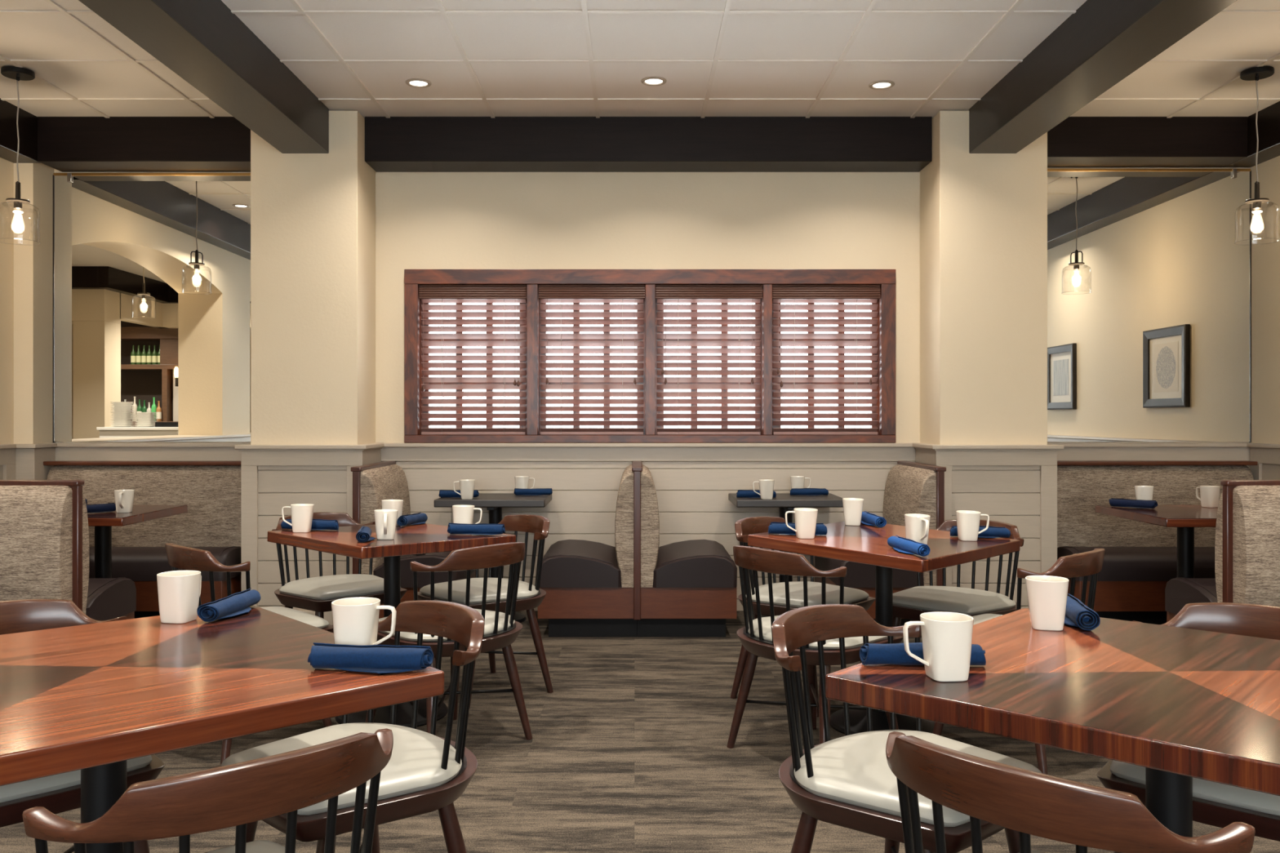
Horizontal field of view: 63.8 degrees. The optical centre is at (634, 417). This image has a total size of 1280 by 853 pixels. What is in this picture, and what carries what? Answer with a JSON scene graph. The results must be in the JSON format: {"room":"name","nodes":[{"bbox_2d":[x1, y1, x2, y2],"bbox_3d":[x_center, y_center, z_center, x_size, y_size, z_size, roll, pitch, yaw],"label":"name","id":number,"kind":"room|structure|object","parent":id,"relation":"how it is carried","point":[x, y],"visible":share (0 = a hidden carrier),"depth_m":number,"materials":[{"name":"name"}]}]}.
{"room":"restaurant dining room","nodes":[
{"label":"restaurant dining room","id":0,"kind":"room"},
{"bbox_2d":[0,157,13,444],"bbox_3d":[-3.835,-0.288,1.525,0.390,2.916,9.450,0,0,0],"label":"wall","id":1,"kind":"structure","parent":0,"point":[6,167],"depth_m":5.97,"materials":[{"name":"beige paint"}]},
{"bbox_2d":[0,444,16,479],"bbox_3d":[-3.612,0.661,1.400,0.055,1.017,9.200,0,0,0],"label":"trim","id":2,"kind":"structure","parent":1,"relation":"attached to","point":[7,451],"depth_m":5.92,"materials":[{"name":"beige paint"}]},
{"bbox_2d":[13,162,53,448],"bbox_3d":[-3.583,-0.781,6.140,0.114,1.928,0.220,0,0,0],"label":"pilaster","id":3,"kind":"object","parent":1,"relation":"attached to","point":[33,243],"visible":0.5,"depth_m":6.04,"materials":[{"name":"beige paint"}]},
{"bbox_2d":[15,443,57,479],"bbox_3d":[-3.567,0.661,6.107,0.185,1.017,0.285,0,0,0],"label":"trim","id":4,"kind":"structure","parent":1,"relation":"attached to","point":[29,458],"depth_m":6.00,"materials":[{"name":"beige paint"}]},
{"bbox_2d":[250,110,375,444],"bbox_3d":[-1.877,-0.781,6.045,0.608,1.928,0.410,0,0,0],"label":"pillar","id":5,"kind":"structure","parent":0,"point":[313,215],"depth_m":5.84,"materials":[{"name":"beige paint"}]},
{"bbox_2d":[0,0,1279,119],"bbox_3d":[0.050,-1.776,1.525,7.400,0.060,9.450,0,0,0],"label":"ceiling","id":6,"kind":"structure","parent":0,"point":[479,58],"depth_m":5.02,"materials":[{"name":"tile"}]},
{"bbox_2d":[0,66,36,229],"bbox_3d":[-3.105,-1.317,5.180,0.199,0.862,0.199,0,0,-31],"label":"pendant lamp","id":7,"kind":"object","parent":6,"relation":"hanging from","point":[18,73],"visible":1,"depth_m":5.17,"materials":[{"name":"black"}]},
{"bbox_2d":[0,97,40,163],"bbox_3d":[-3.559,-1.629,1.415,0.162,0.272,9.230,0,0,0],"label":"beam","id":8,"kind":"structure","parent":6,"relation":"attached to","point":[27,122],"depth_m":5.83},
{"bbox_2d":[37,116,250,172],"bbox_3d":[-2.829,-1.629,6.119,1.297,0.272,0.263,0,0,0],"label":"beam","id":9,"kind":"structure","parent":6,"relation":"attached to","point":[64,144],"depth_m":5.99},
{"bbox_2d":[78,0,328,153],"bbox_3d":[-1.869,-1.633,1.325,0.266,0.264,9.050,0,0,0],"label":"beam","id":10,"kind":"structure","parent":6,"relation":"attached to","point":[203,42],"depth_m":4.53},
{"bbox_2d":[364,116,931,172],"bbox_3d":[0.080,-1.629,6.119,3.302,0.272,0.263,0,0,0],"label":"beam","id":11,"kind":"structure","parent":6,"relation":"attached to","point":[392,144],"depth_m":5.99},
{"bbox_2d":[968,0,1236,153],"bbox_3d":[2.034,-1.633,1.325,0.269,0.264,9.050,0,0,0],"label":"beam","id":12,"kind":"structure","parent":6,"relation":"attached to","point":[1100,44],"depth_m":4.54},
{"bbox_2d":[1047,116,1247,167],"bbox_3d":[2.958,-1.642,6.119,1.225,0.246,0.263,0,0,0],"label":"beam","id":13,"kind":"structure","parent":6,"relation":"attached to","point":[1075,141],"depth_m":5.99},
{"bbox_2d":[1223,101,1279,167],"bbox_3d":[3.655,-1.642,1.525,0.170,0.246,9.450,0,0,0],"label":"beam","id":14,"kind":"structure","parent":6,"relation":"attached to","point":[1268,118],"depth_m":5.87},
{"bbox_2d":[1235,66,1279,241],"bbox_3d":[3.135,-1.317,5.180,0.199,0.862,0.199,0,0,31],"label":"pendant lamp","id":15,"kind":"object","parent":6,"relation":"hanging from","point":[1256,73],"visible":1,"depth_m":5.17,"materials":[{"name":"black"}]},
{"bbox_2d":[0,611,1279,852],"bbox_3d":[-2.280,1.195,1.675,12.640,0.050,9.750,0,0,0],"label":"floor","id":16,"kind":"structure","parent":0,"point":[628,752],"depth_m":3.48,"materials":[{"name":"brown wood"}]},
{"bbox_2d":[0,480,136,621],"bbox_3d":[-2.933,0.715,4.280,1.264,0.910,1.064,0,0,0],"label":"bench","id":17,"kind":"object","parent":16,"relation":"on","point":[44,531],"visible":0.56,"depth_m":4.20,"materials":[{"name":"fabric"}]},
{"bbox_2d":[0,485,72,600],"bbox_3d":[-2.947,0.588,4.219,1.236,0.620,0.115,0,0,0],"label":"cushion","id":18,"kind":"object","parent":17,"relation":"on","point":[36,522],"depth_m":4.17,"materials":[{"name":"fabric"}]},
{"bbox_2d":[82,493,88,614],"bbox_3d":[-2.947,0.588,4.341,1.236,0.620,0.115,0,0,0],"label":"cushion","id":19,"kind":"object","parent":17,"relation":"on","point":[85,520],"depth_m":4.36,"materials":[{"name":"fabric"}]},
{"bbox_2d":[85,577,136,621],"bbox_3d":[-2.943,0.815,4.583,1.244,0.166,0.457,0,0,0],"label":"seat cushion","id":20,"kind":"object","parent":17,"relation":"on","point":[106,598],"depth_m":4.59,"materials":[{"name":"black leather"}]},
{"bbox_2d":[0,599,164,852],"bbox_3d":[-1.340,0.804,2.251,0.525,0.738,0.509,0,0,44],"label":"spindle chair","id":21,"kind":"object","parent":16,"relation":"on","point":[60,793],"visible":0.34,"depth_m":2.20,"materials":[{"name":"brown wood"}]},
{"bbox_2d":[87,505,187,577],"bbox_3d":[-2.947,0.812,5.032,1.225,0.715,0.685,0,0,0],"label":"table","id":22,"kind":"object","parent":16,"relation":"on","point":[103,522],"visible":0.16,"depth_m":5.00,"materials":[{"name":"brown wood"}]},
{"bbox_2d":[114,489,134,512],"bbox_3d":[-2.451,0.401,4.934,0.088,0.107,0.122,0,0,-12],"label":"coffee mug","id":23,"kind":"object","parent":22,"relation":"on","point":[124,499],"visible":1,"depth_m":4.92,"materials":[{"name":"beige"}]},
{"bbox_2d":[43,461,241,618],"bbox_3d":[-2.877,0.714,5.924,1.255,0.912,0.542,0,0,0],"label":"bench","id":24,"kind":"object","parent":16,"relation":"on","point":[211,491],"visible":0.31,"depth_m":6.07,"materials":[{"name":"fabric"}]},
{"bbox_2d":[46,465,241,546],"bbox_3d":[-2.873,0.588,6.124,1.223,0.620,0.115,0,0,0],"label":"cushion","id":25,"kind":"object","parent":24,"relation":"on","point":[211,494],"depth_m":6.07,"materials":[{"name":"fabric"}]},
{"bbox_2d":[88,546,240,581],"bbox_3d":[-2.869,0.815,5.881,1.231,0.166,0.457,0,0,0],"label":"seat cushion","id":26,"kind":"object","parent":24,"relation":"on","point":[134,563],"depth_m":5.66,"materials":[{"name":"black leather"}]},
{"bbox_2d":[22,728,393,852],"bbox_3d":[-0.627,0.804,1.499,0.509,0.738,0.525,0,0,-42],"label":"spindle chair","id":27,"kind":"object","parent":16,"relation":"on","point":[239,794],"visible":1,"depth_m":1.29,"materials":[{"name":"brown wood"}]},
{"bbox_2d":[0,605,444,852],"bbox_3d":[-0.970,0.812,1.881,0.895,0.715,0.895,0,0,-42],"label":"pedestal table","id":28,"kind":"object","parent":16,"relation":"on","point":[92,699],"visible":0.9,"depth_m":1.76,"materials":[{"name":"brown"}]},
{"bbox_2d":[156,570,201,623],"bbox_3d":[-1.016,0.401,2.318,0.088,0.107,0.122,0,0,10],"label":"coffee mug","id":29,"kind":"object","parent":28,"relation":"on","point":[179,592],"visible":0.99,"depth_m":2.27,"materials":[{"name":"beige"}]},
{"bbox_2d":[196,588,261,622],"bbox_3d":[-0.927,0.433,2.384,0.071,0.042,0.225,0,0,6],"label":"rolled napkin","id":30,"kind":"object","parent":28,"relation":"on","point":[238,603],"visible":1,"depth_m":2.35,"materials":[{"name":"blue fabric"}]},
{"bbox_2d":[331,597,396,645],"bbox_3d":[-0.511,0.401,1.948,0.122,0.107,0.088,0,0,6],"label":"coffee mug","id":31,"kind":"object","parent":28,"relation":"on","point":[355,620],"visible":0.69,"depth_m":1.92,"materials":[{"name":"beige"}]},
{"bbox_2d":[307,642,433,673],"bbox_3d":[-0.479,0.432,1.848,0.228,0.044,0.072,0,0,5],"label":"rolled napkin","id":32,"kind":"object","parent":28,"relation":"on","point":[375,659],"visible":1,"depth_m":1.84,"materials":[{"name":"blue fabric"}]},
{"bbox_2d":[164,542,333,764],"bbox_3d":[-1.391,0.804,3.683,0.525,0.738,0.509,0,0,-44],"label":"spindle chair","id":33,"kind":"object","parent":16,"relation":"on","point":[183,557],"visible":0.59,"depth_m":3.45,"materials":[{"name":"brown wood"}]},
{"bbox_2d":[271,511,406,618],"bbox_3d":[-1.315,0.804,4.543,0.509,0.738,0.525,0,0,-44],"label":"spindle chair","id":34,"kind":"object","parent":16,"relation":"on","point":[317,594],"visible":0.59,"depth_m":4.44,"materials":[{"name":"brown wood"}]},
{"bbox_2d":[210,600,484,852],"bbox_3d":[-0.596,0.804,2.232,0.525,0.738,0.509,0,0,-44],"label":"spindle chair","id":35,"kind":"object","parent":16,"relation":"on","point":[425,772],"visible":0.7,"depth_m":2.19,"materials":[{"name":"brown wood"}]},
{"bbox_2d":[266,523,515,728],"bbox_3d":[-0.957,0.808,4.059,0.695,0.724,0.696,0,0,44],"label":"pedestal table","id":36,"kind":"object","parent":16,"relation":"on","point":[418,540],"visible":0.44,"depth_m":3.92,"materials":[{"name":"brown"}]},
{"bbox_2d":[281,503,314,533],"bbox_3d":[-1.321,0.394,4.034,0.122,0.107,0.088,1,-1,-4],"label":"coffee mug","id":37,"kind":"object","parent":36,"relation":"on","point":[302,514],"visible":1,"depth_m":4.00,"materials":[{"name":"beige"}]},
{"bbox_2d":[280,519,338,530],"bbox_3d":[-1.298,0.428,4.110,0.226,0.046,0.068,0,0,0],"label":"rolled napkin","id":38,"kind":"object","parent":36,"relation":"on","point":[317,524],"visible":0.56,"depth_m":4.10,"materials":[{"name":"blue fabric"}]},
{"bbox_2d":[373,509,398,539],"bbox_3d":[-0.925,0.399,3.824,0.088,0.107,0.122,1,-1,-12],"label":"coffee mug","id":39,"kind":"object","parent":36,"relation":"on","point":[385,520],"visible":1,"depth_m":3.81,"materials":[{"name":"beige"}]},
{"bbox_2d":[396,511,427,526],"bbox_3d":[-0.946,0.436,4.429,0.068,0.048,0.226,0,0,11],"label":"rolled napkin","id":40,"kind":"object","parent":36,"relation":"on","point":[415,518],"visible":1,"depth_m":4.39,"materials":[{"name":"blue fabric"}]},
{"bbox_2d":[452,505,482,524],"bbox_3d":[-0.672,0.408,4.134,0.122,0.107,0.088,1,-1,6],"label":"coffee mug","id":41,"kind":"object","parent":36,"relation":"on","point":[463,514],"visible":0.6,"depth_m":4.10,"materials":[{"name":"beige"}]},
{"bbox_2d":[447,523,505,534],"bbox_3d":[-0.623,0.437,4.043,0.227,0.047,0.069,0,0,-4],"label":"rolled napkin","id":42,"kind":"object","parent":36,"relation":"on","point":[453,528],"visible":1,"depth_m":4.03,"materials":[{"name":"blue fabric"}]},
{"bbox_2d":[350,461,475,618],"bbox_3d":[-1.217,0.715,5.816,0.560,0.910,0.799,0,0,0],"label":"bench","id":43,"kind":"object","parent":16,"relation":"on","point":[372,483],"visible":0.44,"depth_m":5.44,"materials":[{"name":"fabric"}]},
{"bbox_2d":[360,464,410,574],"bbox_3d":[-1.408,0.588,5.830,0.115,0.620,0.771,0,0,0],"label":"cushion","id":44,"kind":"object","parent":43,"relation":"on","point":[379,482],"depth_m":5.53,"materials":[{"name":"fabric"}]},
{"bbox_2d":[373,551,475,587],"bbox_3d":[-1.165,0.815,5.825,0.457,0.166,0.779,0,0,0],"label":"seat cushion","id":45,"kind":"object","parent":43,"relation":"on","point":[423,579],"depth_m":5.44,"materials":[{"name":"black leather"}]},
{"bbox_2d":[364,542,532,740],"bbox_3d":[-0.659,0.804,3.688,0.525,0.738,0.509,0,0,40],"label":"spindle chair","id":46,"kind":"object","parent":16,"relation":"on","point":[501,629],"visible":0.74,"depth_m":3.55,"materials":[{"name":"brown wood"}]},
{"bbox_2d":[417,514,553,708],"bbox_3d":[-0.634,0.804,4.439,0.525,0.738,0.509,0,0,-41],"label":"spindle chair","id":47,"kind":"object","parent":16,"relation":"on","point":[530,597],"visible":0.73,"depth_m":4.37,"materials":[{"name":"brown wood"}]},
{"bbox_2d":[434,493,551,622],"bbox_3d":[-0.805,0.812,5.952,0.616,0.715,0.505,0,0,0],"label":"table","id":48,"kind":"object","parent":16,"relation":"on","point":[494,502],"visible":0.38,"depth_m":5.71,"materials":[{"name":"grey laminate"}]},
{"bbox_2d":[453,479,475,499],"bbox_3d":[-0.953,0.401,5.754,0.122,0.107,0.088,0,0,-3],"label":"coffee mug","id":49,"kind":"object","parent":48,"relation":"on","point":[467,486],"visible":1,"depth_m":5.72,"materials":[{"name":"beige"}]},
{"bbox_2d":[537,461,737,637],"bbox_3d":[0.014,0.715,5.816,1.064,0.910,0.799,0,0,0],"label":"bench","id":50,"kind":"object","parent":16,"relation":"on","point":[687,588],"visible":0.99,"depth_m":5.45,"materials":[{"name":"leather"}]},
{"bbox_2d":[539,539,622,587],"bbox_3d":[-0.289,0.815,5.825,0.457,0.166,0.779,0,0,0],"label":"seat cushion","id":51,"kind":"object","parent":50,"relation":"on","point":[567,563],"depth_m":5.44,"materials":[{"name":"black leather"}]},
{"bbox_2d":[614,464,633,587],"bbox_3d":[-0.047,0.588,5.830,0.115,0.620,0.771,0,0,0],"label":"cushion","id":52,"kind":"object","parent":50,"relation":"on","point":[624,522],"depth_m":5.44,"materials":[{"name":"fabric"}]},
{"bbox_2d":[640,464,659,587],"bbox_3d":[0.075,0.588,5.830,0.115,0.620,0.771,0,0,0],"label":"cushion","id":53,"kind":"object","parent":50,"relation":"on","point":[650,521],"depth_m":5.44,"materials":[{"name":"fabric"}]},
{"bbox_2d":[653,539,737,587],"bbox_3d":[0.318,0.815,5.825,0.457,0.166,0.779,0,0,0],"label":"seat cushion","id":54,"kind":"object","parent":50,"relation":"on","point":[695,563],"depth_m":5.44,"materials":[{"name":"black leather"}]},
{"bbox_2d":[728,493,843,617],"bbox_3d":[0.875,0.812,5.952,0.619,0.715,0.505,0,0,0],"label":"table","id":55,"kind":"object","parent":16,"relation":"on","point":[786,502],"visible":0.26,"depth_m":5.70,"materials":[{"name":"grey laminate"}]},
{"bbox_2d":[752,479,774,499],"bbox_3d":[0.721,0.401,5.754,0.122,0.107,0.088,0,0,-3],"label":"coffee mug","id":56,"kind":"object","parent":55,"relation":"on","point":[766,486],"visible":1,"depth_m":5.72,"materials":[{"name":"beige"}]},
{"bbox_2d":[730,516,875,716],"bbox_3d":[0.691,0.804,4.330,0.525,0.738,0.509,0,0,44],"label":"spindle chair","id":57,"kind":"object","parent":16,"relation":"on","point":[744,527],"visible":0.52,"depth_m":4.27,"materials":[{"name":"brown wood"}]},
{"bbox_2d":[726,545,903,748],"bbox_3d":[0.611,0.804,3.574,0.525,0.738,0.509,0,0,-36],"label":"spindle chair","id":58,"kind":"object","parent":16,"relation":"on","point":[756,637],"visible":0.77,"depth_m":3.43,"materials":[{"name":"brown wood"}]},
{"bbox_2d":[814,461,946,637],"bbox_3d":[1.363,0.715,5.816,0.560,0.910,0.799,0,0,0],"label":"bench","id":59,"kind":"object","parent":16,"relation":"on","point":[911,487],"visible":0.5,"depth_m":5.45,"materials":[{"name":"fabric"}]},
{"bbox_2d":[814,555,924,587],"bbox_3d":[1.312,0.815,5.825,0.457,0.166,0.779,0,0,0],"label":"seat cushion","id":60,"kind":"object","parent":59,"relation":"on","point":[858,575],"depth_m":5.44,"materials":[{"name":"black leather"}]},
{"bbox_2d":[883,464,936,586],"bbox_3d":[1.554,0.588,5.830,0.115,0.620,0.771,0,0,0],"label":"cushion","id":61,"kind":"object","parent":59,"relation":"on","point":[908,488],"depth_m":5.65,"materials":[{"name":"fabric"}]},
{"bbox_2d":[747,521,1020,734],"bbox_3d":[0.949,0.805,3.913,0.739,0.730,0.738,0,0,45],"label":"pedestal table","id":62,"kind":"object","parent":16,"relation":"on","point":[864,544],"visible":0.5,"depth_m":3.80,"materials":[{"name":"brown"}]},
{"bbox_2d":[768,522,826,535],"bbox_3d":[0.624,0.424,3.926,0.226,0.049,0.068,0,0,-1],"label":"rolled napkin","id":63,"kind":"object","parent":62,"relation":"on","point":[774,527],"visible":0.52,"depth_m":3.92,"materials":[{"name":"blue fabric"}]},
{"bbox_2d":[785,507,817,538],"bbox_3d":[0.632,0.397,3.862,0.114,0.110,0.091,0,0,28],"label":"coffee mug","id":64,"kind":"object","parent":62,"relation":"on","point":[805,518],"visible":1,"depth_m":3.83,"materials":[{"name":"beige"}]},
{"bbox_2d":[842,497,863,525],"bbox_3d":[0.901,0.390,4.269,0.091,0.110,0.114,0,0,-22],"label":"coffee mug","id":65,"kind":"object","parent":62,"relation":"on","point":[852,507],"visible":1,"depth_m":4.23,"materials":[{"name":"beige"}]},
{"bbox_2d":[887,534,930,556],"bbox_3d":[0.938,0.442,3.558,0.069,0.049,0.232,0,0,-13],"label":"rolled napkin","id":66,"kind":"object","parent":62,"relation":"on","point":[901,544],"visible":1,"depth_m":3.52,"materials":[{"name":"blue fabric"}]},
{"bbox_2d":[904,513,930,544],"bbox_3d":[1.025,0.408,3.732,0.091,0.110,0.113,0,0,20],"label":"coffee mug","id":67,"kind":"object","parent":62,"relation":"on","point":[917,526],"visible":0.88,"depth_m":3.71,"materials":[{"name":"beige"}]},
{"bbox_2d":[955,510,989,541],"bbox_3d":[1.269,0.408,3.876,0.113,0.110,0.091,0,0,34],"label":"coffee mug","id":68,"kind":"object","parent":62,"relation":"on","point":[967,522],"visible":1,"depth_m":3.85,"materials":[{"name":"beige"}]},
{"bbox_2d":[950,525,1010,537],"bbox_3d":[1.330,0.440,3.956,0.226,0.046,0.067,0,0,3],"label":"rolled napkin","id":69,"kind":"object","parent":62,"relation":"on","point":[992,531],"visible":0.56,"depth_m":3.94,"materials":[{"name":"blue fabric"}]},
{"bbox_2d":[771,604,1042,852],"bbox_3d":[0.562,0.804,2.179,0.509,0.738,0.525,0,0,-44],"label":"spindle chair","id":70,"kind":"object","parent":16,"relation":"on","point":[848,781],"visible":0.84,"depth_m":2.14,"materials":[{"name":"brown wood"}]},
{"bbox_2d":[893,519,1024,626],"bbox_3d":[1.308,0.804,4.213,0.525,0.738,0.509,0,0,-42],"label":"spindle chair","id":71,"kind":"object","parent":16,"relation":"on","point":[910,603],"visible":0.52,"depth_m":4.12,"materials":[{"name":"brown wood"}]},
{"bbox_2d":[932,548,1105,774],"bbox_3d":[1.329,0.804,3.535,0.525,0.738,0.509,0,0,44],"label":"spindle chair","id":72,"kind":"object","parent":16,"relation":"on","point":[1085,564],"visible":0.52,"depth_m":3.31,"materials":[{"name":"brown wood"}]},
{"bbox_2d":[825,608,1279,837],"bbox_3d":[0.958,0.812,1.844,0.882,0.715,0.882,0,0,43],"label":"pedestal table","id":73,"kind":"object","parent":16,"relation":"on","point":[1181,705],"visible":0.96,"depth_m":1.72,"materials":[{"name":"brown"}]},
{"bbox_2d":[859,642,986,665],"bbox_3d":[0.530,0.433,1.898,0.226,0.043,0.069,0,0,3],"label":"rolled napkin","id":74,"kind":"object","parent":73,"relation":"on","point":[869,653],"visible":0.63,"depth_m":1.87,"materials":[{"name":"blue fabric"}]},
{"bbox_2d":[902,612,973,681],"bbox_3d":[0.529,0.401,1.798,0.122,0.107,0.088,0,0,-6],"label":"coffee mug","id":75,"kind":"object","parent":73,"relation":"on","point":[946,637],"visible":1,"depth_m":1.77,"materials":[{"name":"beige"}]},
{"bbox_2d":[1025,575,1069,631],"bbox_3d":[0.896,0.401,2.241,0.088,0.107,0.122,0,0,15],"label":"coffee mug","id":76,"kind":"object","parent":73,"relation":"on","point":[1046,595],"visible":1,"depth_m":2.19,"materials":[{"name":"beige"}]},
{"bbox_2d":[1064,593,1100,631],"bbox_3d":[0.977,0.431,2.301,0.070,0.045,0.227,0,0,10],"label":"rolled napkin","id":77,"kind":"object","parent":73,"relation":"on","point":[1077,614],"visible":0.87,"depth_m":2.22,"materials":[{"name":"blue fabric"}]},
{"bbox_2d":[885,731,1255,852],"bbox_3d":[0.634,0.804,1.458,0.525,0.738,0.509,0,0,-42],"label":"spindle chair","id":78,"kind":"object","parent":16,"relation":"on","point":[1028,802],"visible":1,"depth_m":1.26,"materials":[{"name":"brown wood"}]},
{"bbox_2d":[1095,505,1217,577],"bbox_3d":[3.042,0.812,5.013,1.275,0.715,0.725,0,0,0],"label":"table","id":79,"kind":"object","parent":16,"relation":"on","point":[1185,518],"visible":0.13,"depth_m":4.98,"materials":[{"name":"brown wood"}]},
{"bbox_2d":[1109,497,1157,508],"bbox_3d":[2.510,0.433,5.190,0.230,0.042,0.073,0,0,42],"label":"rolled napkin","id":80,"kind":"object","parent":79,"relation":"on","point":[1113,502],"visible":1,"depth_m":5.18,"materials":[{"name":"blue fabric"}]},
{"bbox_2d":[1195,485,1220,507],"bbox_3d":[2.919,0.401,5.246,0.088,0.107,0.122,0,0,-22],"label":"coffee mug","id":81,"kind":"object","parent":79,"relation":"on","point":[1209,495],"visible":0.98,"depth_m":5.20,"materials":[{"name":"beige"}]},
{"bbox_2d":[1057,460,1257,625],"bbox_3d":[3.060,0.714,5.929,1.260,0.912,0.552,0,0,0],"label":"bench","id":82,"kind":"object","parent":16,"relation":"on","point":[1140,558],"visible":0.38,"depth_m":6.07,"materials":[{"name":"fabric"}]},
{"bbox_2d":[1057,546,1215,581],"bbox_3d":[3.052,0.815,5.881,1.236,0.166,0.457,0,0,0],"label":"seat cushion","id":83,"kind":"object","parent":82,"relation":"on","point":[1119,563],"depth_m":5.66,"materials":[{"name":"black leather"}]},
{"bbox_2d":[1057,465,1253,547],"bbox_3d":[3.056,0.588,6.124,1.228,0.620,0.115,0,0,0],"label":"cushion","id":84,"kind":"object","parent":82,"relation":"on","point":[1080,488],"depth_m":6.08,"materials":[{"name":"fabric"}]},
{"bbox_2d":[1097,602,1279,852],"bbox_3d":[1.296,0.804,2.199,0.509,0.738,0.525,0,0,44],"label":"spindle chair","id":85,"kind":"object","parent":16,"relation":"on","point":[1215,804],"visible":0.27,"depth_m":2.13,"materials":[{"name":"brown wood"}]},
{"bbox_2d":[1164,480,1279,622],"bbox_3d":[3.068,0.715,4.280,1.234,0.910,1.064,0,0,0],"label":"bench","id":86,"kind":"object","parent":16,"relation":"on","point":[1247,543],"visible":0.55,"depth_m":4.22,"materials":[{"name":"brown fabric"}]},
{"bbox_2d":[1164,577,1217,614],"bbox_3d":[3.078,0.815,4.583,1.214,0.166,0.457,0,0,0],"label":"seat cushion","id":87,"kind":"object","parent":86,"relation":"on","point":[1179,592],"depth_m":4.62,"materials":[{"name":"black leather"}]},
{"bbox_2d":[1214,491,1222,602],"bbox_3d":[3.082,0.588,4.341,1.206,0.620,0.115,0,0,0],"label":"cushion","id":88,"kind":"object","parent":86,"relation":"on","point":[1219,526],"depth_m":4.36,"materials":[{"name":"fabric"}]},
{"bbox_2d":[1232,485,1279,606],"bbox_3d":[3.082,0.588,4.219,1.206,0.620,0.115,0,0,0],"label":"cushion","id":89,"kind":"object","parent":86,"relation":"on","point":[1255,508],"depth_m":4.17,"materials":[{"name":"fabric"}]},
{"bbox_2d":[53,167,1249,599],"bbox_3d":[-2.305,-0.288,6.375,12.590,2.916,0.250,0,0,0],"label":"wall","id":90,"kind":"structure","parent":0,"point":[424,220],"depth_m":6.25,"materials":[{"name":"beige paint"}]},
{"bbox_2d":[53,173,250,442],"bbox_3d":[-2.856,-0.667,6.237,1.341,1.636,0.025,0,0,0],"label":"wall mirror","id":91,"kind":"object","parent":90,"relation":"attached to","point":[152,271],"visible":0.81,"depth_m":6.24,"materials":[{"name":"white mirror"}]},
{"bbox_2d":[55,443,250,461],"bbox_3d":[-2.930,0.661,6.220,1.460,1.017,0.060,0,0,0],"label":"trim","id":92,"kind":"structure","parent":90,"relation":"attached to","point":[64,451],"depth_m":6.21,"materials":[{"name":"beige paint"}]},
{"bbox_2d":[234,443,384,625],"bbox_3d":[-1.877,0.661,6.011,0.741,1.017,0.478,0,0,0],"label":"wainscoting","id":93,"kind":"structure","parent":90,"relation":"attached to","point":[273,477],"depth_m":5.82,"materials":[{"name":"beige paint"}]},
{"bbox_2d":[380,443,915,611],"bbox_3d":[0.080,0.661,6.218,3.280,1.017,0.065,0,0,0],"label":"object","id":94,"kind":"structure","parent":90,"relation":"attached to","point":[425,466],"depth_m":6.23,"materials":[{"name":"beige paint"}]},
{"bbox_2d":[404,269,895,442],"bbox_3d":[0.093,-0.373,6.303,2.967,1.048,0.195,0,0,0],"label":"window","id":95,"kind":"structure","parent":90,"relation":"in","point":[532,278],"depth_m":6.21,"materials":[{"name":"brown wood"}]},
{"bbox_2d":[418,284,526,435],"bbox_3d":[-0.980,-0.351,6.256,0.649,0.911,0.068,0,0,0],"label":"window blind","id":96,"kind":"object","parent":95,"relation":"attached to","point":[442,294],"visible":1,"depth_m":6.25,"materials":[{"name":"brown wood"}]},
{"bbox_2d":[538,284,644,435],"bbox_3d":[-0.260,-0.351,6.256,0.643,0.911,0.068,0,0,0],"label":"window blind","id":97,"kind":"object","parent":95,"relation":"attached to","point":[561,294],"visible":1,"depth_m":6.25,"materials":[{"name":"brown wood"}]},
{"bbox_2d":[655,284,762,435],"bbox_3d":[0.451,-0.351,6.256,0.644,0.911,0.068,0,0,0],"label":"window blind","id":98,"kind":"object","parent":95,"relation":"attached to","point":[665,294],"visible":1,"depth_m":6.25,"materials":[{"name":"brown wood"}]},
{"bbox_2d":[772,284,879,435],"bbox_3d":[1.161,-0.351,6.256,0.651,0.911,0.068,0,0,0],"label":"window blind","id":99,"kind":"object","parent":95,"relation":"attached to","point":[781,294],"visible":1,"depth_m":6.25,"materials":[{"name":"brown wood"}]},
{"bbox_2d":[912,443,1063,608],"bbox_3d":[2.042,0.661,6.011,0.740,1.017,0.478,0,0,0],"label":"wainscoting","id":100,"kind":"structure","parent":90,"relation":"attached to","point":[1016,485],"depth_m":5.82,"materials":[{"name":"beige paint"}]},
{"bbox_2d":[1047,443,1250,469],"bbox_3d":[3.050,0.661,6.220,1.380,1.017,0.060,0,0,0],"label":"trim","id":101,"kind":"structure","parent":90,"relation":"attached to","point":[1071,451],"depth_m":6.21,"materials":[{"name":"beige paint"}]},
{"bbox_2d":[1047,168,1251,442],"bbox_3d":[3.043,-0.680,6.237,1.389,1.662,0.025,0,0,0],"label":"wall mirror","id":102,"kind":"object","parent":90,"relation":"attached to","point":[1149,269],"visible":0.79,"depth_m":6.24,"materials":[{"name":"white mirror"}]},
{"bbox_2d":[920,110,1047,444],"bbox_3d":[2.039,-0.781,6.045,0.612,1.928,0.410,0,0,0],"label":"pillar","id":103,"kind":"structure","parent":0,"point":[984,216],"depth_m":5.84,"materials":[{"name":"beige paint"}]},
{"bbox_2d":[1249,155,1279,444],"bbox_3d":[3.865,-0.288,1.525,0.250,2.916,9.450,0,0,0],"label":"wall","id":104,"kind":"structure","parent":0,"point":[1265,245],"depth_m":6.09,"materials":[{"name":"beige paint"}]},
{"bbox_2d":[1246,443,1279,479],"bbox_3d":[3.712,0.661,1.475,0.055,1.017,9.450,0,0,0],"label":"trim","id":105,"kind":"structure","parent":104,"relation":"attached to","point":[1267,456],"depth_m":6.05,"materials":[{"name":"beige paint"}]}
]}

